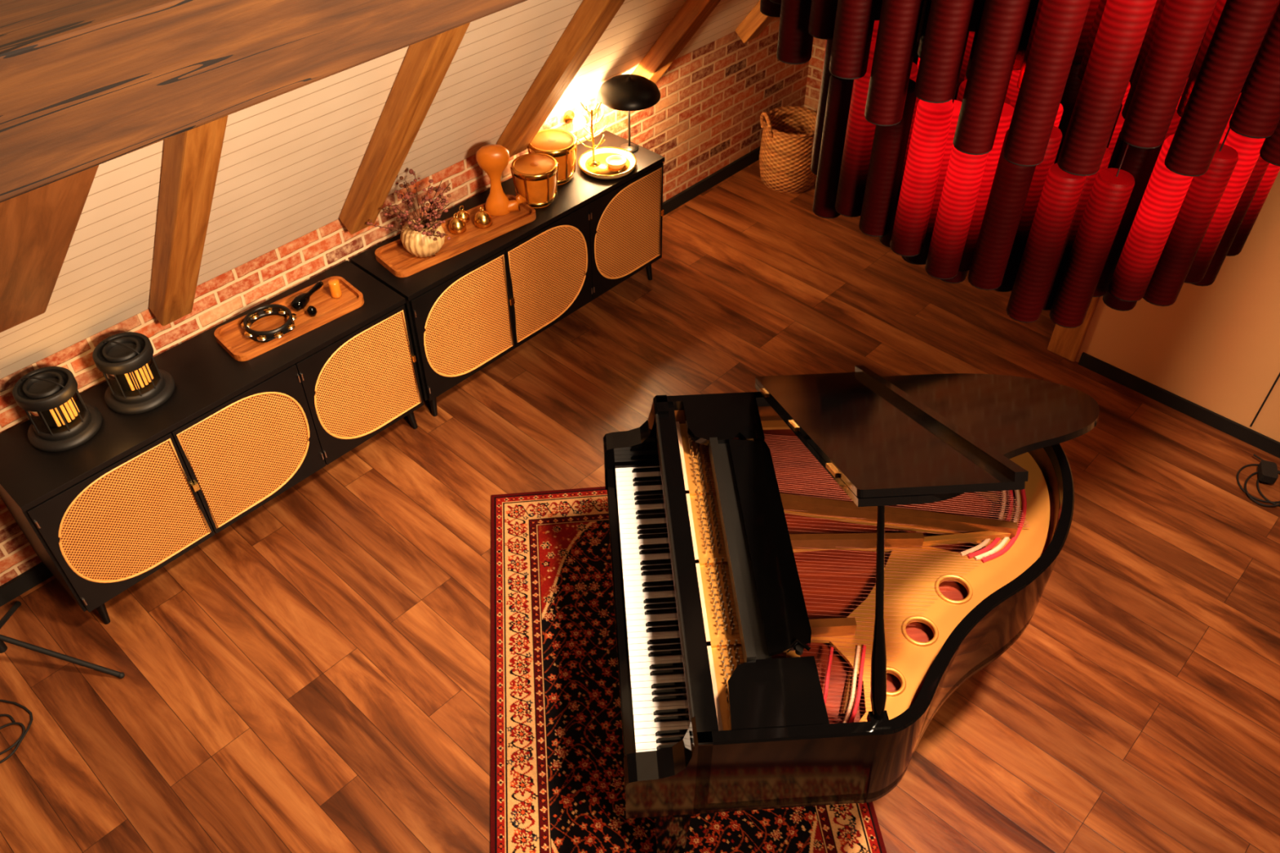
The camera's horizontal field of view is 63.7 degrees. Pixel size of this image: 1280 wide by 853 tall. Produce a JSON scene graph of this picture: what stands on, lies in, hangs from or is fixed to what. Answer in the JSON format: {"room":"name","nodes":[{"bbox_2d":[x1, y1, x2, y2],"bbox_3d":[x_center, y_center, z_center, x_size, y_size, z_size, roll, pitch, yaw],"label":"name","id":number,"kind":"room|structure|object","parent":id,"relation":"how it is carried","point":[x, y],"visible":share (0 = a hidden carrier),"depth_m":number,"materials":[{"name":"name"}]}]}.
{"room":"studio","nodes":[
{"label":"studio","id":0,"kind":"room"},
{"bbox_2d":[0,0,759,379],"bbox_3d":[-0.608,-1.513,1.938,3.688,4.839,9.050,33,52,30],"label":"ceiling","id":1,"kind":"structure","parent":0,"point":[290,162],"depth_m":3.98,"materials":[{"name":"white wood"}]},
{"bbox_2d":[0,164,98,333],"bbox_3d":[-1.796,-0.440,2.759,1.355,1.199,0.470,33,52,30],"label":"wooden beam","id":2,"kind":"structure","parent":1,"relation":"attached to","point":[37,226],"depth_m":2.63,"materials":[{"name":"brown wood"}]},
{"bbox_2d":[149,115,227,325],"bbox_3d":[-0.678,-1.325,1.830,3.503,4.605,0.135,33,52,30],"label":"rafter","id":3,"kind":"object","parent":1,"relation":"attached to","point":[191,157],"visible":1,"depth_m":3.46,"materials":[{"name":"brown wood"}]},
{"bbox_2d":[0,0,526,202],"bbox_3d":[-0.726,-1.071,2.509,0.270,0.270,8.750,33,52,30],"label":"beam","id":4,"kind":"structure","parent":1,"relation":"attached to","point":[85,84],"depth_m":2.14,"materials":[{"name":"brown wood"}]},
{"bbox_2d":[338,22,470,234],"bbox_3d":[-0.047,-1.790,2.320,3.503,4.605,0.135,33,52,30],"label":"rafter","id":5,"kind":"object","parent":1,"relation":"attached to","point":[425,64],"visible":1,"depth_m":3.97,"materials":[{"name":"brown wood"}]},
{"bbox_2d":[496,0,624,156],"bbox_3d":[0.601,-2.269,2.824,3.503,4.605,0.135,33,52,30],"label":"rafter","id":6,"kind":"object","parent":1,"relation":"attached to","point":[592,18],"visible":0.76,"depth_m":4.62,"materials":[{"name":"brown wood"}]},
{"bbox_2d":[631,0,720,83],"bbox_3d":[1.248,-2.747,3.328,3.503,4.605,0.135,33,52,30],"label":"rafter","id":7,"kind":"object","parent":1,"relation":"attached to","point":[692,14],"visible":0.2,"depth_m":5.32,"materials":[{"name":"brown wood"}]},
{"bbox_2d":[735,0,773,43],"bbox_3d":[1.896,-3.225,3.832,3.503,4.605,0.135,33,52,30],"label":"rafter","id":8,"kind":"object","parent":1,"relation":"attached to","point":[755,21],"visible":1,"depth_m":6.11,"materials":[{"name":"brown wood"}]},
{"bbox_2d":[760,0,1279,328],"bbox_3d":[1.240,-1.868,2.345,1.840,3.344,1.840,33,52,30],"label":"chandelier","id":9,"kind":"object","parent":1,"relation":"hanging from","point":[1062,155],"visible":1,"depth_m":2.66,"materials":[{"name":"red fabric"}]},
{"bbox_2d":[0,17,808,586],"bbox_3d":[-1.907,-0.302,4.757,0.200,0.990,9.150,33,52,30],"label":"wall","id":10,"kind":"structure","parent":0,"point":[705,117],"depth_m":5.48,"materials":[{"name":"brick"}]},
{"bbox_2d":[0,146,759,606],"bbox_3d":[-1.827,0.077,5.014,0.018,0.085,8.750,33,52,30],"label":"baseboard","id":11,"kind":"structure","parent":10,"relation":"attached to","point":[31,578],"depth_m":6.59,"materials":[{"name":"black wood"}]},
{"bbox_2d":[563,110,585,128],"bbox_3d":[-0.341,-1.631,5.488,0.118,0.070,0.070,33,52,30],"label":"wall lamp","id":12,"kind":"object","parent":10,"relation":"attached to","point":[569,116],"visible":0.98,"depth_m":5.48,"materials":[{"name":"gold metal"}]},
{"bbox_2d":[0,160,1279,852],"bbox_3d":[0.718,1.778,3.356,7.380,0.100,8.950,33,52,30],"label":"floor","id":13,"kind":"structure","parent":0,"point":[313,674],"depth_m":4.27,"materials":[{"name":"brown wood"}]},
{"bbox_2d":[0,699,33,763],"bbox_3d":[-2.585,1.147,3.937,0.524,0.012,0.272,8,44,8],"label":"cable coil","id":14,"kind":"object","parent":13,"relation":"on","point":[18,742],"visible":1,"depth_m":3.94,"materials":[{"name":"black rubber"}]},
{"bbox_2d":[0,601,124,678],"bbox_3d":[-2.501,0.652,3.664,0.687,1.111,0.627,23,48,22],"label":"microphone stand","id":15,"kind":"object","parent":13,"relation":"on","point":[3,647],"visible":1,"depth_m":4.06,"materials":[{"name":"black metal"}]},
{"bbox_2d":[0,260,423,624],"bbox_3d":[-1.792,0.047,4.535,0.456,0.792,1.720,33,52,30],"label":"sideboard","id":16,"kind":"object","parent":13,"relation":"on","point":[104,513],"visible":0.98,"depth_m":4.25,"materials":[{"name":"black wood"}]},
{"bbox_2d":[12,366,102,452],"bbox_3d":[-2.224,-0.085,3.909,0.264,0.258,0.264,9,44,9],"label":"lantern","id":17,"kind":"object","parent":16,"relation":"on","point":[60,420],"visible":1,"depth_m":3.88,"materials":[{"name":"black metal"}]},
{"bbox_2d":[92,332,174,414],"bbox_3d":[-2.008,-0.229,4.061,0.264,0.258,0.264,16,46,16],"label":"lantern","id":18,"kind":"object","parent":16,"relation":"on","point":[136,385],"visible":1,"depth_m":4.03,"materials":[{"name":"black metal"}]},
{"bbox_2d":[213,275,364,361],"bbox_3d":[-1.519,-0.477,4.488,0.620,0.032,0.250,-33,52,-30],"label":"wooden tray","id":19,"kind":"object","parent":16,"relation":"on","point":[230,335],"visible":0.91,"depth_m":4.47,"materials":[{"name":"brown wood"}]},
{"bbox_2d":[240,304,297,342],"bbox_3d":[-1.593,-0.443,4.421,0.230,0.052,0.228,33,52,30],"label":"tambourine","id":20,"kind":"object","parent":19,"relation":"on","point":[258,313],"visible":1,"depth_m":4.41,"materials":[{"name":"metal"}]},
{"bbox_2d":[289,280,323,311],"bbox_3d":[-1.469,-0.583,4.562,0.060,0.060,0.205,16,46,16],"label":"maraca","id":21,"kind":"object","parent":19,"relation":"on","point":[300,301],"visible":1,"depth_m":4.51,"materials":[{"name":"black paint"}]},
{"bbox_2d":[306,305,317,316],"bbox_3d":[-1.428,-0.503,4.487,0.042,0.050,0.042,33,52,30],"label":"shaker","id":22,"kind":"object","parent":19,"relation":"on","point":[312,311],"visible":1,"depth_m":4.47,"materials":[{"name":"black paint"}]},
{"bbox_2d":[328,278,342,298],"bbox_3d":[-1.355,-0.614,4.581,0.048,0.081,0.048,33,52,30],"label":"shaker","id":23,"kind":"object","parent":19,"relation":"on","point":[333,283],"visible":1,"depth_m":4.56,"materials":[{"name":"brown wood"}]},
{"bbox_2d":[350,130,664,416],"bbox_3d":[-0.609,-0.826,5.455,0.456,0.792,1.720,33,52,30],"label":"sideboard","id":24,"kind":"object","parent":13,"relation":"on","point":[465,311],"visible":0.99,"depth_m":5.21,"materials":[{"name":"black wood"}]},
{"bbox_2d":[374,194,536,277],"bbox_3d":[-0.877,-0.926,4.961,0.800,0.032,0.250,-31,52,-28],"label":"wooden tray","id":25,"kind":"object","parent":24,"relation":"on","point":[393,256],"visible":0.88,"depth_m":4.91,"materials":[{"name":"brown wood"}]},
{"bbox_2d":[366,168,451,257],"bbox_3d":[-0.987,-0.922,4.678,0.345,0.394,0.383,33,52,30],"label":"vase","id":26,"kind":"object","parent":25,"relation":"on","point":[424,236],"visible":1,"depth_m":4.69,"materials":[{"name":"beige ceramic"}]},
{"bbox_2d":[448,213,466,234],"bbox_3d":[-0.882,-0.984,4.959,0.084,0.097,0.084,33,52,30],"label":"brass bell","id":27,"kind":"object","parent":25,"relation":"on","point":[457,225],"visible":1,"depth_m":4.95,"materials":[{"name":"gold metal"}]},
{"bbox_2d":[456,205,470,222],"bbox_3d":[-0.867,-1.040,5.028,0.068,0.083,0.068,33,52,30],"label":"brass bell","id":28,"kind":"object","parent":25,"relation":"on","point":[462,214],"visible":0.89,"depth_m":5.02,"materials":[{"name":"gold metal"}]},
{"bbox_2d":[474,205,493,228],"bbox_3d":[-0.763,-1.023,4.997,0.090,0.102,0.090,33,52,30],"label":"brass bell","id":29,"kind":"object","parent":25,"relation":"on","point":[482,219],"visible":1,"depth_m":4.98,"materials":[{"name":"gold metal"}]},
{"bbox_2d":[475,144,526,215],"bbox_3d":[-0.670,-1.196,4.991,0.221,0.362,0.096,-5,44,-5],"label":"sculpture","id":30,"kind":"object","parent":25,"relation":"on","point":[493,159],"visible":0.98,"depth_m":4.96,"materials":[{"name":"orange ceramic"}]},
{"bbox_2d":[510,128,577,208],"bbox_3d":[-0.482,-1.306,5.229,0.247,0.214,0.486,13,45,13],"label":"drums","id":31,"kind":"object","parent":24,"relation":"on","point":[548,163],"visible":0.95,"depth_m":5.14,"materials":[{"name":"brown wood"}]},
{"bbox_2d":[577,146,636,179],"bbox_3d":[-0.172,-1.391,5.451,0.308,0.031,0.308,33,52,30],"label":"tray","id":32,"kind":"object","parent":24,"relation":"on","point":[602,171],"visible":0.86,"depth_m":5.45,"materials":[{"name":"beige ceramic"}]},
{"bbox_2d":[577,101,606,166],"bbox_3d":[-0.251,-1.527,5.338,0.156,0.356,0.150,5,44,5],"label":"tree","id":33,"kind":"object","parent":32,"relation":"on","point":[593,162],"visible":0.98,"depth_m":5.34,"materials":[{"name":"gold metal"}]},
{"bbox_2d":[605,155,626,168],"bbox_3d":[-0.125,-1.386,5.423,0.110,0.034,0.110,33,52,30],"label":"bowl","id":34,"kind":"object","parent":32,"relation":"on","point":[614,162],"visible":1,"depth_m":5.43,"materials":[{"name":"beige ceramic"}]},
{"bbox_2d":[597,73,660,152],"bbox_3d":[-0.058,-1.657,5.458,0.332,0.408,0.332,33,52,30],"label":"table lamp","id":35,"kind":"object","parent":24,"relation":"on","point":[629,92],"visible":1,"depth_m":5.30,"materials":[{"name":"black metal"}]},
{"bbox_2d":[490,486,886,852],"bbox_3d":[0.110,1.096,3.995,1.370,0.008,2.400,-4,44,-4],"label":"rug","id":36,"kind":"object","parent":13,"relation":"on","point":[557,753],"visible":0.45,"depth_m":3.97,"materials":[{"name":"fabric"}]},
{"bbox_2d":[603,365,1099,852],"bbox_3d":[0.712,0.407,3.416,1.613,1.784,1.462,-3,44,-3],"label":"grand piano","id":37,"kind":"object","parent":36,"relation":"on","point":[806,569],"visible":1,"depth_m":3.23,"materials":[{"name":"black paint"}]},
{"bbox_2d":[759,106,817,193],"bbox_3d":[0.989,-1.833,6.716,0.436,0.513,0.410,-12,45,-12],"label":"wicker basket","id":38,"kind":"object","parent":13,"relation":"on","point":[787,140],"visible":0.74,"depth_m":6.66,"materials":[{"name":"beige wicker"}]},
{"bbox_2d":[1047,297,1099,361],"bbox_3d":[2.317,-1.469,4.599,0.160,2.900,0.160,33,52,30],"label":"timber post","id":39,"kind":"object","parent":13,"relation":"on","point":[1065,342],"visible":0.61,"depth_m":5.46,"materials":[{"name":"brown wood"}]},
{"bbox_2d":[1236,463,1279,506],"bbox_3d":[3.122,0.393,4.728,0.750,0.017,0.293,33,52,30],"label":"cable coil","id":40,"kind":"object","parent":13,"relation":"on","point":[1274,503],"visible":0.73,"depth_m":4.82,"materials":[{"name":"black rubber"}]},
{"bbox_2d":[1253,453,1278,484],"bbox_3d":[2.970,0.191,4.898,0.087,0.040,0.178,14,45,14],"label":"power adapter","id":41,"kind":"object","parent":13,"relation":"on","point":[1267,470],"visible":1,"depth_m":4.85,"materials":[{"name":"black plastic"}]},
{"bbox_2d":[804,36,826,111],"bbox_3d":[3.753,-2.537,3.748,6.980,5.621,0.150,33,52,30],"label":"wall","id":42,"kind":"structure","parent":0,"point":[815,68],"depth_m":7.03,"materials":[{"name":"brick"}]},
{"bbox_2d":[1075,170,1279,442],"bbox_3d":[4.291,-0.517,3.842,4.390,2.560,1.050,33,52,30],"label":"wall","id":43,"kind":"structure","parent":0,"point":[1216,348],"depth_m":4.95,"materials":[{"name":"paint"}]},
{"bbox_2d":[1078,351,1279,458],"bbox_3d":[3.939,0.660,4.408,4.360,0.075,0.015,33,52,30],"label":"baseboard","id":44,"kind":"structure","parent":43,"relation":"attached to","point":[1270,446],"depth_m":5.21,"materials":[{"name":"black wood"}]},
{"bbox_2d":[1249,373,1279,426],"bbox_3d":[3.859,-0.291,3.619,2.418,2.360,0.004,33,52,30],"label":"trim","id":45,"kind":"structure","parent":43,"relation":"attached to","point":[1278,375],"depth_m":4.91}
]}

